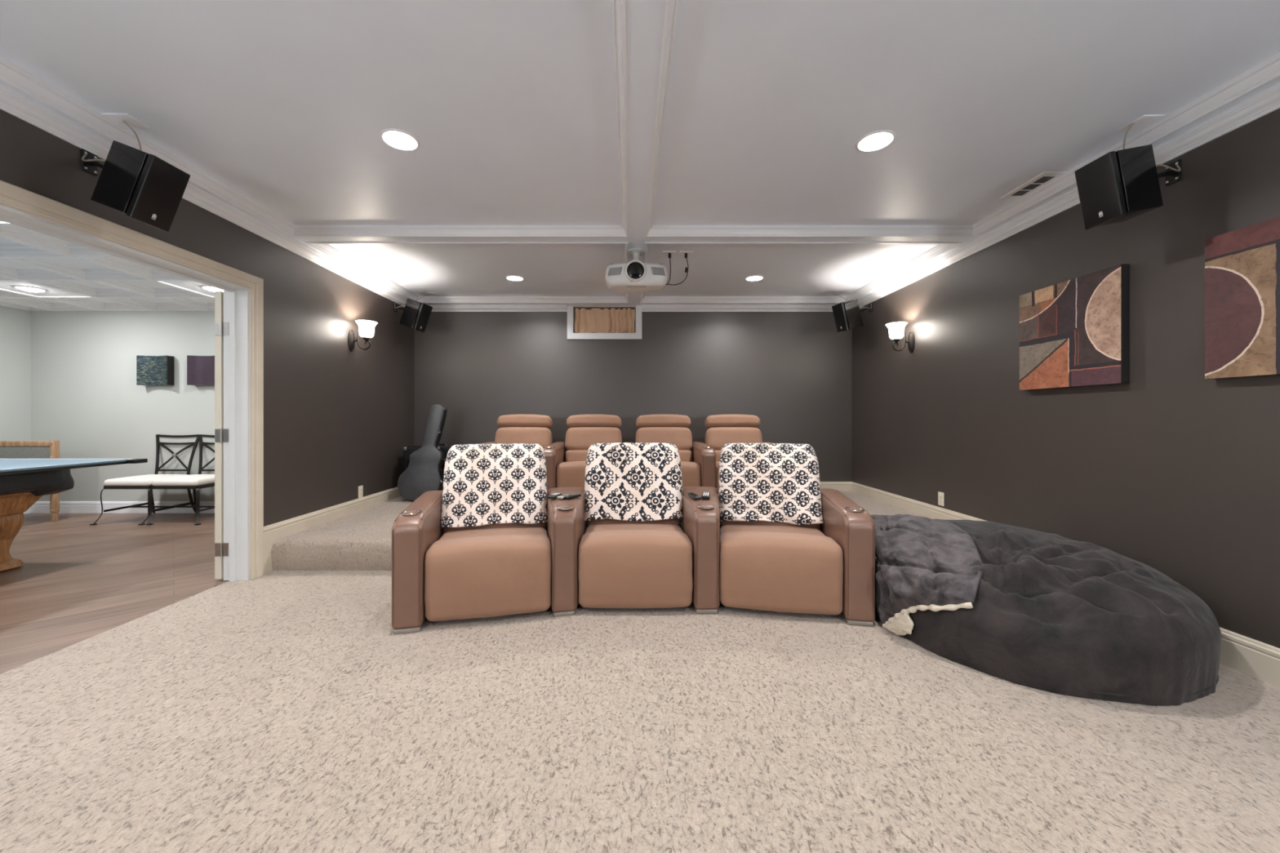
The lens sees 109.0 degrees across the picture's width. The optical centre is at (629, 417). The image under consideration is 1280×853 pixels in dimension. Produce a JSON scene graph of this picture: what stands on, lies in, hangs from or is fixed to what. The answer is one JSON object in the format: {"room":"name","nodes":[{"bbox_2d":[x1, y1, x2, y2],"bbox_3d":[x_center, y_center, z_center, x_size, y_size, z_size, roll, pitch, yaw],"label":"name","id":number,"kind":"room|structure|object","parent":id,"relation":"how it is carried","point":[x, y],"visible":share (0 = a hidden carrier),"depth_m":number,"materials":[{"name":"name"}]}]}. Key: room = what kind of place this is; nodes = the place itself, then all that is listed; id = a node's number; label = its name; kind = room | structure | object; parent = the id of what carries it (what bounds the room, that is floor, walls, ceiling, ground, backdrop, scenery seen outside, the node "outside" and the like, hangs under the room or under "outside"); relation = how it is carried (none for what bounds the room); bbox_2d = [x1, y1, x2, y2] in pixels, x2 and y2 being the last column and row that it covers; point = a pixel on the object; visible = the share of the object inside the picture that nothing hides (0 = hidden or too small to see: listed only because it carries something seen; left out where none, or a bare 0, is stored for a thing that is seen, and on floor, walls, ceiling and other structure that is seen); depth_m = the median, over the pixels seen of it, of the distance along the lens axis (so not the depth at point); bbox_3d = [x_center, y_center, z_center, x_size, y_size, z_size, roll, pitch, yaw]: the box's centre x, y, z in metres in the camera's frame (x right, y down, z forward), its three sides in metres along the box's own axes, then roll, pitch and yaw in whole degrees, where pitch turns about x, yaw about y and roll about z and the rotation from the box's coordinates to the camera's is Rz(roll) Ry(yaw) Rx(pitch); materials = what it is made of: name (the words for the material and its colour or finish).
{"room":"home theater","nodes":[
{"label":"home theater","id":0,"kind":"room"},
{"bbox_2d":[0,306,31,440],"bbox_3d":[-7.180,-0.128,1.865,0.100,2.515,7.330,0,0,0],"label":"wall","id":1,"kind":"structure","parent":0,"point":[15,323],"depth_m":5.29,"materials":[{"name":"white paint"}]},
{"bbox_2d":[0,220,214,311],"bbox_3d":[-4.974,-1.300,1.865,4.312,0.070,7.130,0,0,0],"label":"ceiling","id":2,"kind":"structure","parent":0,"point":[74,277],"depth_m":4.28,"materials":[{"name":"white paint"}]},
{"bbox_2d":[13,285,47,292],"bbox_3d":[-5.942,-1.264,4.522,0.210,0.026,0.210,0,0,0],"label":"recessed light","id":3,"kind":"object","parent":2,"relation":"in","point":[22,287],"visible":1,"depth_m":4.49,"materials":[{"name":"white paint"}]},
{"bbox_2d":[200,285,223,291],"bbox_3d":[-4.112,-1.264,4.522,0.210,0.026,0.210,0,0,0],"label":"recessed light","id":4,"kind":"object","parent":2,"relation":"in","point":[206,287],"visible":0.52,"depth_m":4.47,"materials":[{"name":"white paint"}]},
{"bbox_2d":[31,311,214,501],"bbox_3d":[-4.974,-0.128,5.480,4.312,2.515,0.100,0,0,0],"label":"wall","id":5,"kind":"structure","parent":0,"point":[86,396],"depth_m":5.43,"materials":[{"name":"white paint"}]},
{"bbox_2d":[23,501,214,514],"bbox_3d":[-4.974,1.067,1.865,4.312,0.139,7.130,0,0,0],"label":"baseboard","id":6,"kind":"structure","parent":5,"relation":"attached to","point":[39,507],"depth_m":5.41,"materials":[{"name":"white paint"}]},
{"bbox_2d":[136,355,173,385],"bbox_3d":[-5.597,-0.553,5.383,0.346,0.346,0.095,0,0,0],"label":"wall art","id":7,"kind":"object","parent":5,"relation":"attached to","point":[150,370],"visible":1,"depth_m":5.37,"materials":[{"name":"teal fabric"}]},
{"bbox_2d":[186,355,214,385],"bbox_3d":[-5.007,-0.553,5.383,0.346,0.346,0.095,0,0,0],"label":"wall art","id":8,"kind":"object","parent":5,"relation":"attached to","point":[200,369],"visible":0.8,"depth_m":5.37,"materials":[{"name":"fabric"}]},
{"bbox_2d":[0,109,414,526],"bbox_3d":[-2.729,-0.176,1.954,0.158,2.612,7.607,0,0,0],"label":"wall","id":9,"kind":"structure","parent":0,"point":[327,436],"depth_m":3.74,"materials":[{"name":"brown paint"}]},
{"bbox_2d":[0,179,263,581],"bbox_3d":[-2.752,0.069,2.594,0.256,2.122,2.972,0,0,0],"label":"door frame","id":10,"kind":"structure","parent":9,"relation":"in","point":[238,308],"depth_m":3.16,"materials":[{"name":"beige paint"}]},
{"bbox_2d":[81,120,190,231],"bbox_3d":[-2.421,-1.177,2.190,0.458,0.507,0.180,0,0,0],"label":"wall speaker","id":11,"kind":"object","parent":9,"relation":"attached to","point":[140,185],"visible":1,"depth_m":2.11,"materials":[{"name":"black paint"}]},
{"bbox_2d":[125,153,190,231],"bbox_3d":[-2.259,-1.070,2.190,0.134,0.294,0.176,0,0,0],"label":"grille","id":12,"kind":"object","parent":11,"relation":"attached to","point":[155,188],"depth_m":2.15,"materials":[{"name":"black fabric"}]},
{"bbox_2d":[0,83,407,306],"bbox_3d":[-2.615,-1.334,1.954,0.070,0.072,7.307,0,0,0],"label":"trim","id":13,"kind":"structure","parent":9,"relation":"attached to","point":[11,102],"depth_m":2.76,"materials":[{"name":"white paint"}]},
{"bbox_2d":[0,0,627,236],"bbox_3d":[-1.277,-1.397,1.218,2.526,0.071,4.449,0,0,0],"label":"trim","id":14,"kind":"structure","parent":9,"relation":"attached to","point":[11,73],"depth_m":2.70,"materials":[{"name":"white paint"}]},
{"bbox_2d":[263,486,401,574],"bbox_3d":[-2.642,0.960,4.439,0.016,0.340,2.335,0,0,0],"label":"baseboard","id":15,"kind":"structure","parent":9,"relation":"attached to","point":[272,532],"depth_m":3.81,"materials":[{"name":"beige paint"}]},
{"bbox_2d":[358,485,363,498],"bbox_3d":[-2.646,0.731,4.483,0.009,0.117,0.072,0,0,0],"label":"electrical outlet","id":16,"kind":"object","parent":9,"relation":"attached to","point":[361,487],"visible":1,"depth_m":4.48,"materials":[{"name":"white plastic"}]},
{"bbox_2d":[347,320,377,351],"bbox_3d":[-2.531,-0.767,4.337,0.238,0.280,0.184,0,0,0],"label":"wall sconce","id":17,"kind":"object","parent":9,"relation":"attached to","point":[366,331],"visible":1,"depth_m":4.31,"materials":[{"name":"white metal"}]},
{"bbox_2d":[393,293,432,333],"bbox_3d":[-2.439,-1.195,5.141,0.419,0.472,0.268,0,0,9],"label":"wall speaker","id":18,"kind":"object","parent":9,"relation":"attached to","point":[415,315],"visible":1,"depth_m":5.01,"materials":[{"name":"black paint"}]},
{"bbox_2d":[413,302,432,333],"bbox_3d":[-2.303,-1.107,5.074,0.129,0.296,0.176,0,0,9],"label":"grille","id":19,"kind":"object","parent":18,"relation":"attached to","point":[421,311],"depth_m":5.02,"materials":[{"name":"black fabric"}]},
{"bbox_2d":[304,242,628,302],"bbox_3d":[-1.277,-1.397,4.500,2.526,0.071,1.872,0,0,0],"label":"trim","id":20,"kind":"structure","parent":9,"relation":"attached to","point":[324,247],"depth_m":5.00,"materials":[{"name":"white paint"}]},
{"bbox_2d":[271,491,933,570],"bbox_3d":[0.038,1.016,4.478,5.377,0.227,2.266,0,0,0],"label":"raised platform","id":21,"kind":"structure","parent":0,"point":[361,540],"depth_m":3.39,"materials":[{"name":"beige carpet"}]},
{"bbox_2d":[397,404,447,502],"bbox_3d":[-2.254,0.381,4.950,0.490,1.050,0.256,0,0,-17],"label":"guitar case","id":22,"kind":"object","parent":21,"relation":"on","point":[424,473],"visible":0.91,"depth_m":4.91,"materials":[{"name":"black plastic"}]},
{"bbox_2d":[403,443,452,490],"bbox_3d":[-2.270,0.604,5.296,0.606,0.602,0.268,0,0,0],"label":"amplifier","id":23,"kind":"object","parent":21,"relation":"on","point":[408,451],"visible":0.19,"depth_m":5.17,"materials":[{"name":"black fabric"}]},
{"bbox_2d":[480,413,566,490],"bbox_3d":[-1.165,0.436,4.760,0.904,0.942,0.841,0,0,0],"label":"recliner","id":24,"kind":"object","parent":21,"relation":"on","point":[513,428],"visible":0.25,"depth_m":4.93,"materials":[{"name":"brown leather"}]},
{"bbox_2d":[494,426,552,448],"bbox_3d":[-1.165,0.261,5.001,0.615,0.315,0.237,0,0,0],"label":"cushion","id":25,"kind":"object","parent":24,"relation":"on","point":[543,436],"depth_m":4.93,"materials":[{"name":"brown leather"}]},
{"bbox_2d":[556,414,632,488],"bbox_3d":[-0.328,0.436,4.760,0.765,0.942,0.841,0,0,0],"label":"recliner","id":26,"kind":"object","parent":21,"relation":"on","point":[584,430],"visible":0.44,"depth_m":4.91,"materials":[{"name":"brown leather"}]},
{"bbox_2d":[564,449,588,462],"bbox_3d":[-0.397,0.449,4.954,0.610,0.217,0.227,0,0,0],"label":"lumbar cushion","id":27,"kind":"object","parent":26,"relation":"on","point":[571,455],"depth_m":4.87,"materials":[{"name":"brown leather"}]},
{"bbox_2d":[564,426,622,449],"bbox_3d":[-0.397,0.261,5.001,0.615,0.315,0.237,0,0,0],"label":"cushion","id":28,"kind":"object","parent":26,"relation":"on","point":[576,437],"depth_m":4.92,"materials":[{"name":"brown leather"}]},
{"bbox_2d":[635,414,715,488],"bbox_3d":[0.440,0.436,4.760,0.765,0.942,0.841,0,0,0],"label":"recliner","id":29,"kind":"object","parent":21,"relation":"on","point":[698,459],"visible":0.53,"depth_m":4.90,"materials":[{"name":"brown leather"}]},
{"bbox_2d":[635,426,692,450],"bbox_3d":[0.370,0.261,5.002,0.615,0.315,0.237,0,0,0],"label":"cushion","id":30,"kind":"object","parent":29,"relation":"on","point":[681,437],"depth_m":4.92,"materials":[{"name":"brown leather"}]},
{"bbox_2d":[678,449,692,462],"bbox_3d":[0.370,0.449,4.954,0.610,0.217,0.227,0,0,0],"label":"lumbar cushion","id":31,"kind":"object","parent":29,"relation":"on","point":[685,455],"depth_m":4.87,"materials":[{"name":"brown leather"}]},
{"bbox_2d":[704,413,773,489],"bbox_3d":[1.204,0.436,4.760,0.765,0.942,0.841,0,0,0],"label":"recliner","id":32,"kind":"object","parent":21,"relation":"on","point":[722,429],"visible":0.29,"depth_m":4.94,"materials":[{"name":"brown leather"}]},
{"bbox_2d":[714,449,720,461],"bbox_3d":[1.135,0.449,4.954,0.610,0.217,0.227,0,0,0],"label":"lumbar cushion","id":33,"kind":"object","parent":32,"relation":"on","point":[717,452],"depth_m":4.87,"materials":[{"name":"brown leather"}]},
{"bbox_2d":[704,426,762,449],"bbox_3d":[1.135,0.260,5.002,0.615,0.314,0.237,0,0,0],"label":"cushion","id":34,"kind":"object","parent":32,"relation":"on","point":[716,437],"depth_m":4.92,"materials":[{"name":"brown leather"}]},
{"bbox_2d":[414,311,852,481],"bbox_3d":[0.038,-0.176,5.682,5.377,2.612,0.150,0,0,0],"label":"wall","id":35,"kind":"structure","parent":0,"point":[792,371],"depth_m":5.61,"materials":[{"name":"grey paint"}]},
{"bbox_2d":[567,305,641,339],"bbox_3d":[-0.312,-1.165,5.673,0.916,0.408,0.169,0,0,0],"label":"window","id":36,"kind":"structure","parent":35,"relation":"in","point":[571,335],"depth_m":5.59,"materials":[{"name":"white paint"}]},
{"bbox_2d":[573,307,635,333],"bbox_3d":[-0.314,-1.194,5.638,0.764,0.311,0.057,0,0,0],"label":"window curtain","id":37,"kind":"object","parent":36,"relation":"hanging from","point":[597,320],"visible":1,"depth_m":5.64,"materials":[{"name":"beige fabric"}]},
{"bbox_2d":[427,304,835,311],"bbox_3d":[0.038,-1.334,5.572,5.377,0.072,0.070,0,0,0],"label":"trim","id":38,"kind":"structure","parent":35,"relation":"attached to","point":[436,308],"depth_m":5.56,"materials":[{"name":"white paint"}]},
{"bbox_2d":[819,481,851,491],"bbox_3d":[0.038,0.858,5.599,5.377,0.135,0.016,0,0,0],"label":"baseboard","id":39,"kind":"structure","parent":35,"relation":"attached to","point":[838,486],"depth_m":5.59,"materials":[{"name":"beige paint"}]},
{"bbox_2d":[0,513,1279,852],"bbox_3d":[-2.201,1.159,1.865,9.857,0.063,7.130,0,0,0],"label":"floor","id":40,"kind":"structure","parent":0,"point":[275,711],"depth_m":1.63,"materials":[{"name":"beige carpet"}]},
{"bbox_2d":[0,440,59,521],"bbox_3d":[-6.690,0.694,4.736,0.852,0.885,0.560,0,0,0],"label":"chair","id":41,"kind":"object","parent":40,"relation":"on","point":[8,449],"visible":0.5,"depth_m":4.97,"materials":[{"name":"brown wood"}]},
{"bbox_2d":[0,458,147,572],"bbox_3d":[-4.960,0.746,2.510,1.680,0.793,2.780,0,0,0],"label":"pool table","id":42,"kind":"object","parent":40,"relation":"on","point":[23,482],"visible":1,"depth_m":3.40,"materials":[{"name":"oak wood"},{"name":"blue cloth"},{"name":"black plastic"}]},
{"bbox_2d":[89,434,199,524],"bbox_3d":[-5.375,0.668,5.120,0.634,0.935,0.634,0,0,0],"label":"dining chair","id":43,"kind":"object","parent":40,"relation":"on","point":[140,482],"visible":0.84,"depth_m":5.11,"materials":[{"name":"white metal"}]},
{"bbox_2d":[103,474,188,485],"bbox_3d":[-5.375,0.695,5.100,0.500,0.087,0.480,0,0,0],"label":"seat cushion","id":44,"kind":"object","parent":43,"relation":"on","point":[140,480],"depth_m":4.88,"materials":[{"name":"white fabric"}]},
{"bbox_2d":[137,434,214,524],"bbox_3d":[-4.865,0.668,5.120,0.634,0.935,0.634,0,0,0],"label":"dining chair","id":45,"kind":"object","parent":40,"relation":"on","point":[194,482],"visible":0.77,"depth_m":4.92,"materials":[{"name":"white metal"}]},
{"bbox_2d":[151,474,214,485],"bbox_3d":[-4.865,0.695,5.100,0.500,0.087,0.480,0,0,0],"label":"seat cushion","id":46,"kind":"object","parent":45,"relation":"on","point":[193,479],"depth_m":4.89,"materials":[{"name":"white fabric"}]},
{"bbox_2d":[391,487,586,634],"bbox_3d":[-0.777,0.665,2.888,1.139,0.934,0.836,0,0,-13],"label":"recliner","id":47,"kind":"object","parent":40,"relation":"on","point":[439,574],"visible":0.85,"depth_m":2.50,"materials":[{"name":"brown leather"}]},
{"bbox_2d":[440,443,547,527],"bbox_3d":[-0.907,0.444,3.106,0.680,0.525,0.370,0,0,-13],"label":"chair cover","id":48,"kind":"object","parent":47,"relation":"on","point":[484,484],"visible":1,"depth_m":3.01,"materials":[{"name":"white fabric"}]},
{"bbox_2d":[546,493,561,499],"bbox_3d":[-0.485,0.504,2.930,0.053,0.023,0.115,0,0,20],"label":"remote control","id":49,"kind":"object","parent":47,"relation":"on","point":[554,495],"visible":0.98,"depth_m":2.89,"materials":[{"name":"black plastic"}]},
{"bbox_2d":[556,493,568,499],"bbox_3d":[-0.425,0.504,2.900,0.044,0.023,0.085,0,0,25],"label":"remote control","id":50,"kind":"object","parent":47,"relation":"on","point":[562,496],"visible":0.9,"depth_m":2.87,"materials":[{"name":"silver metal"}]},
{"bbox_2d":[564,493,581,499],"bbox_3d":[-0.368,0.504,2.920,0.047,0.023,0.120,0,0,40],"label":"remote control","id":51,"kind":"object","parent":47,"relation":"on","point":[576,495],"visible":1,"depth_m":2.90,"materials":[{"name":"black plastic"}]},
{"bbox_2d":[577,486,719,613],"bbox_3d":[0.183,0.665,2.997,0.974,0.934,0.842,0,0,-1],"label":"recliner","id":52,"kind":"object","parent":40,"relation":"on","point":[673,562],"visible":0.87,"depth_m":2.60,"materials":[{"name":"brown leather"}]},
{"bbox_2d":[584,442,683,521],"bbox_3d":[0.026,0.444,3.238,0.692,0.524,0.372,0,0,-1],"label":"chair cover","id":53,"kind":"object","parent":52,"relation":"on","point":[637,482],"visible":1,"depth_m":3.14,"materials":[{"name":"white fabric"}]},
{"bbox_2d":[687,492,701,499],"bbox_3d":[0.410,0.504,2.930,0.044,0.023,0.150,0,0,-12],"label":"remote control","id":54,"kind":"object","parent":52,"relation":"on","point":[695,496],"visible":1,"depth_m":2.89,"materials":[{"name":"black plastic"}]},
{"bbox_2d":[701,492,710,499],"bbox_3d":[0.490,0.504,2.940,0.053,0.023,0.150,0,0,12],"label":"remote control","id":55,"kind":"object","parent":52,"relation":"on","point":[705,495],"visible":1,"depth_m":2.89,"materials":[{"name":"black plastic"}]},
{"bbox_2d":[720,488,875,626],"bbox_3d":[0.992,0.665,2.926,0.828,0.934,0.836,0,0,11],"label":"recliner","id":56,"kind":"object","parent":40,"relation":"on","point":[828,567],"visible":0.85,"depth_m":2.54,"materials":[{"name":"brown leather"}]},
{"bbox_2d":[718,443,823,524],"bbox_3d":[0.958,0.448,3.171,0.678,0.531,0.376,0,0,10],"label":"chair cover","id":57,"kind":"object","parent":56,"relation":"on","point":[775,482],"visible":1,"depth_m":3.08,"materials":[{"name":"white fabric"}]},
{"bbox_2d":[875,520,1221,706],"bbox_3d":[2.040,0.862,2.560,1.348,0.528,1.586,0,0,0],"label":"bean bag","id":58,"kind":"object","parent":40,"relation":"on","point":[1051,612],"visible":0.7,"depth_m":1.92,"materials":[{"name":"grey fabric"}]},
{"bbox_2d":[871,514,983,635],"bbox_3d":[1.608,0.860,2.561,0.520,0.544,1.058,0,0,15],"label":"fleece blanket","id":59,"kind":"object","parent":58,"relation":"on","point":[922,563],"visible":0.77,"depth_m":2.31,"materials":[{"name":"grey fabric"}]},
{"bbox_2d":[0,0,1279,306],"bbox_3d":[0.038,-1.401,1.954,5.377,0.062,7.307,0,0,0],"label":"ceiling","id":60,"kind":"structure","parent":0,"point":[509,105],"depth_m":2.10,"materials":[{"name":"white paint"}]},
{"bbox_2d":[100,113,148,127],"bbox_3d":[-2.430,-1.429,2.197,0.125,0.006,0.100,0,0,0],"label":"plate","id":61,"kind":"object","parent":60,"relation":"attached to","point":[117,118],"visible":0.98,"depth_m":2.19,"materials":[{"name":"white paint"}]},
{"bbox_2d":[379,128,419,151],"bbox_3d":[-1.185,-1.459,2.353,0.185,0.066,0.185,0,0,0],"label":"recessed light","id":62,"kind":"object","parent":60,"relation":"in","point":[397,139],"visible":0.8,"depth_m":2.39,"materials":[{"name":"white paint"}]},
{"bbox_2d":[426,293,439,295],"bbox_3d":[-2.280,-1.429,5.280,0.120,0.006,0.080,0,0,0],"label":"plate","id":63,"kind":"object","parent":60,"relation":"attached to","point":[432,294],"visible":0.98,"depth_m":5.28,"materials":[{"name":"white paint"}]},
{"bbox_2d":[505,275,524,280],"bbox_3d":[-1.182,-1.459,4.688,0.185,0.066,0.185,0,0,0],"label":"recessed light","id":64,"kind":"object","parent":60,"relation":"in","point":[512,277],"visible":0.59,"depth_m":4.74,"materials":[{"name":"white paint"}]},
{"bbox_2d":[605,248,667,293],"bbox_3d":[0.051,-1.203,3.741,0.498,0.334,0.388,0,0,0],"label":"ceiling projector","id":65,"kind":"object","parent":60,"relation":"hanging from","point":[635,276],"visible":1,"depth_m":3.59,"materials":[{"name":"white plastic"}]},
{"bbox_2d":[662,251,675,254],"bbox_3d":[0.338,-1.429,3.965,0.117,0.006,0.072,0,0,0],"label":"cable plate","id":66,"kind":"object","parent":60,"relation":"attached to","point":[663,252],"visible":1,"depth_m":3.95,"materials":[{"name":"white paint"}]},
{"bbox_2d":[666,253,671,285],"bbox_3d":[0.321,-1.275,3.908,0.034,0.311,0.147,0,0,27],"label":"cable","id":67,"kind":"object","parent":66,"relation":"hanging from","point":[669,254],"visible":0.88,"depth_m":3.96,"materials":[{"name":"black plastic"}]},
{"bbox_2d":[679,251,693,254],"bbox_3d":[0.487,-1.429,3.965,0.117,0.006,0.072,0,0,0],"label":"cable plate","id":68,"kind":"object","parent":60,"relation":"attached to","point":[680,252],"visible":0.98,"depth_m":3.95,"materials":[{"name":"white paint"}]},
{"bbox_2d":[666,253,688,285],"bbox_3d":[0.399,-1.275,3.898,0.261,0.311,0.050,0,0,-31],"label":"cable","id":69,"kind":"object","parent":68,"relation":"hanging from","point":[686,254],"visible":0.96,"depth_m":3.96,"materials":[{"name":"black plastic"}]},
{"bbox_2d":[745,275,764,280],"bbox_3d":[1.278,-1.459,4.688,0.185,0.066,0.185,0,0,0],"label":"recessed light","id":70,"kind":"object","parent":60,"relation":"in","point":[755,277],"visible":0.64,"depth_m":4.74,"materials":[{"name":"white paint"}]},
{"bbox_2d":[826,293,838,295],"bbox_3d":[2.340,-1.429,5.280,0.120,0.006,0.080,0,0,0],"label":"plate","id":71,"kind":"object","parent":60,"relation":"attached to","point":[828,294],"visible":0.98,"depth_m":5.28,"materials":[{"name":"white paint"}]},
{"bbox_2d":[855,129,896,151],"bbox_3d":[1.271,-1.459,2.364,0.185,0.066,0.185,0,0,0],"label":"recessed light","id":72,"kind":"object","parent":60,"relation":"in","point":[876,140],"visible":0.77,"depth_m":2.40,"materials":[{"name":"white paint"}]},
{"bbox_2d":[999,171,1066,198],"bbox_3d":[2.483,-1.426,2.818,0.145,0.012,0.321,0,0,0],"label":"ceiling vent","id":73,"kind":"object","parent":60,"relation":"in","point":[1040,180],"visible":1,"depth_m":2.80,"materials":[{"name":"white metal"}]},
{"bbox_2d":[1010,191,1029,195],"bbox_3d":[2.483,-1.429,2.902,0.072,0.004,0.062,0,0,0],"label":"grille","id":74,"kind":"object","parent":73,"relation":"attached to","point":[1016,193],"depth_m":2.91,"materials":[{"name":"grey plastic"}]},
{"bbox_2d":[1022,184,1040,189],"bbox_3d":[2.483,-1.429,2.822,0.072,0.004,0.062,0,0,0],"label":"grille","id":75,"kind":"object","parent":73,"relation":"attached to","point":[1028,186],"depth_m":2.83,"materials":[{"name":"grey plastic"}]},
{"bbox_2d":[1033,176,1055,182],"bbox_3d":[2.483,-1.429,2.738,0.072,0.004,0.069,0,0,0],"label":"grille","id":76,"kind":"object","parent":73,"relation":"attached to","point":[1042,179],"depth_m":2.74,"materials":[{"name":"grey plastic"}]},
{"bbox_2d":[1117,115,1165,131],"bbox_3d":[2.480,-1.429,2.216,0.105,0.006,0.118,0,0,0],"label":"plate","id":77,"kind":"object","parent":60,"relation":"attached to","point":[1144,121],"visible":0.96,"depth_m":2.21,"materials":[{"name":"white paint"}]},
{"bbox_2d":[852,108,1279,648],"bbox_3d":[2.802,-0.176,1.954,0.150,2.612,7.607,0,0,0],"label":"wall","id":78,"kind":"structure","parent":0,"point":[1173,470],"depth_m":2.56,"materials":[{"name":"brown paint"}]},
{"bbox_2d":[640,242,962,302],"bbox_3d":[1.357,-1.397,4.500,2.479,0.071,1.872,0,0,0],"label":"trim","id":79,"kind":"structure","parent":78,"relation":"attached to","point":[941,247],"depth_m":4.99,"materials":[{"name":"white paint"}]},
{"bbox_2d":[831,293,872,333],"bbox_3d":[2.497,-1.190,5.127,0.465,0.481,0.295,0,0,-9],"label":"wall speaker","id":80,"kind":"object","parent":78,"relation":"attached to","point":[847,316],"visible":1,"depth_m":4.97,"materials":[{"name":"black paint"}]},
{"bbox_2d":[831,302,848,333],"bbox_3d":[2.324,-1.102,5.042,0.098,0.303,0.176,0,0,-9],"label":"grille","id":81,"kind":"object","parent":80,"relation":"attached to","point":[841,310],"depth_m":4.99,"materials":[{"name":"black fabric"}]},
{"bbox_2d":[885,321,915,352],"bbox_3d":[2.608,-0.767,4.420,0.238,0.280,0.184,0,0,0],"label":"wall sconce","id":82,"kind":"object","parent":78,"relation":"attached to","point":[896,332],"visible":1,"depth_m":4.39,"materials":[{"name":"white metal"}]},
{"bbox_2d":[937,491,944,506],"bbox_3d":[2.723,0.713,3.995,0.009,0.117,0.072,0,0,0],"label":"electrical outlet","id":83,"kind":"object","parent":78,"relation":"attached to","point":[940,495],"visible":1,"depth_m":3.98,"materials":[{"name":"white plastic"}]},
{"bbox_2d":[645,0,1279,236],"bbox_3d":[1.357,-1.397,1.218,2.479,0.071,4.449,0,0,0],"label":"trim","id":84,"kind":"structure","parent":78,"relation":"attached to","point":[1268,70],"depth_m":2.72,"materials":[{"name":"white paint"}]},
{"bbox_2d":[851,481,1279,688],"bbox_3d":[2.719,0.960,1.954,0.016,0.340,7.307,0,0,0],"label":"baseboard","id":85,"kind":"structure","parent":78,"relation":"attached to","point":[1260,660],"depth_m":2.05,"materials":[{"name":"beige paint"}]},
{"bbox_2d":[857,82,1279,307],"bbox_3d":[2.692,-1.334,1.954,0.070,0.072,7.307,0,0,0],"label":"trim","id":86,"kind":"structure","parent":78,"relation":"attached to","point":[1268,100],"depth_m":2.73,"materials":[{"name":"white paint"}]},
{"bbox_2d":[1019,263,1129,390],"bbox_3d":[2.703,-0.512,2.814,0.048,0.650,0.650,0,0,0],"label":"canvas painting","id":87,"kind":"object","parent":78,"relation":"attached to","point":[1075,332],"visible":1,"depth_m":2.74,"materials":[{"name":"paint"}]},
{"bbox_2d":[1074,122,1181,230],"bbox_3d":[2.499,-1.194,2.247,0.455,0.472,0.180,0,0,0],"label":"wall speaker","id":88,"kind":"object","parent":78,"relation":"attached to","point":[1122,185],"visible":1,"depth_m":2.17,"materials":[{"name":"black paint"}]},
{"bbox_2d":[1074,151,1127,230],"bbox_3d":[2.313,-1.111,2.247,0.083,0.305,0.176,0,0,0],"label":"grille","id":89,"kind":"object","parent":88,"relation":"attached to","point":[1102,183],"depth_m":2.22,"materials":[{"name":"black fabric"}]},
{"bbox_2d":[1204,216,1279,378],"bbox_3d":[2.703,-0.504,1.801,0.048,0.650,0.650,0,0,0],"label":"canvas painting","id":90,"kind":"object","parent":78,"relation":"attached to","point":[1242,265],"visible":1,"depth_m":2.00,"materials":[{"name":"paint"}]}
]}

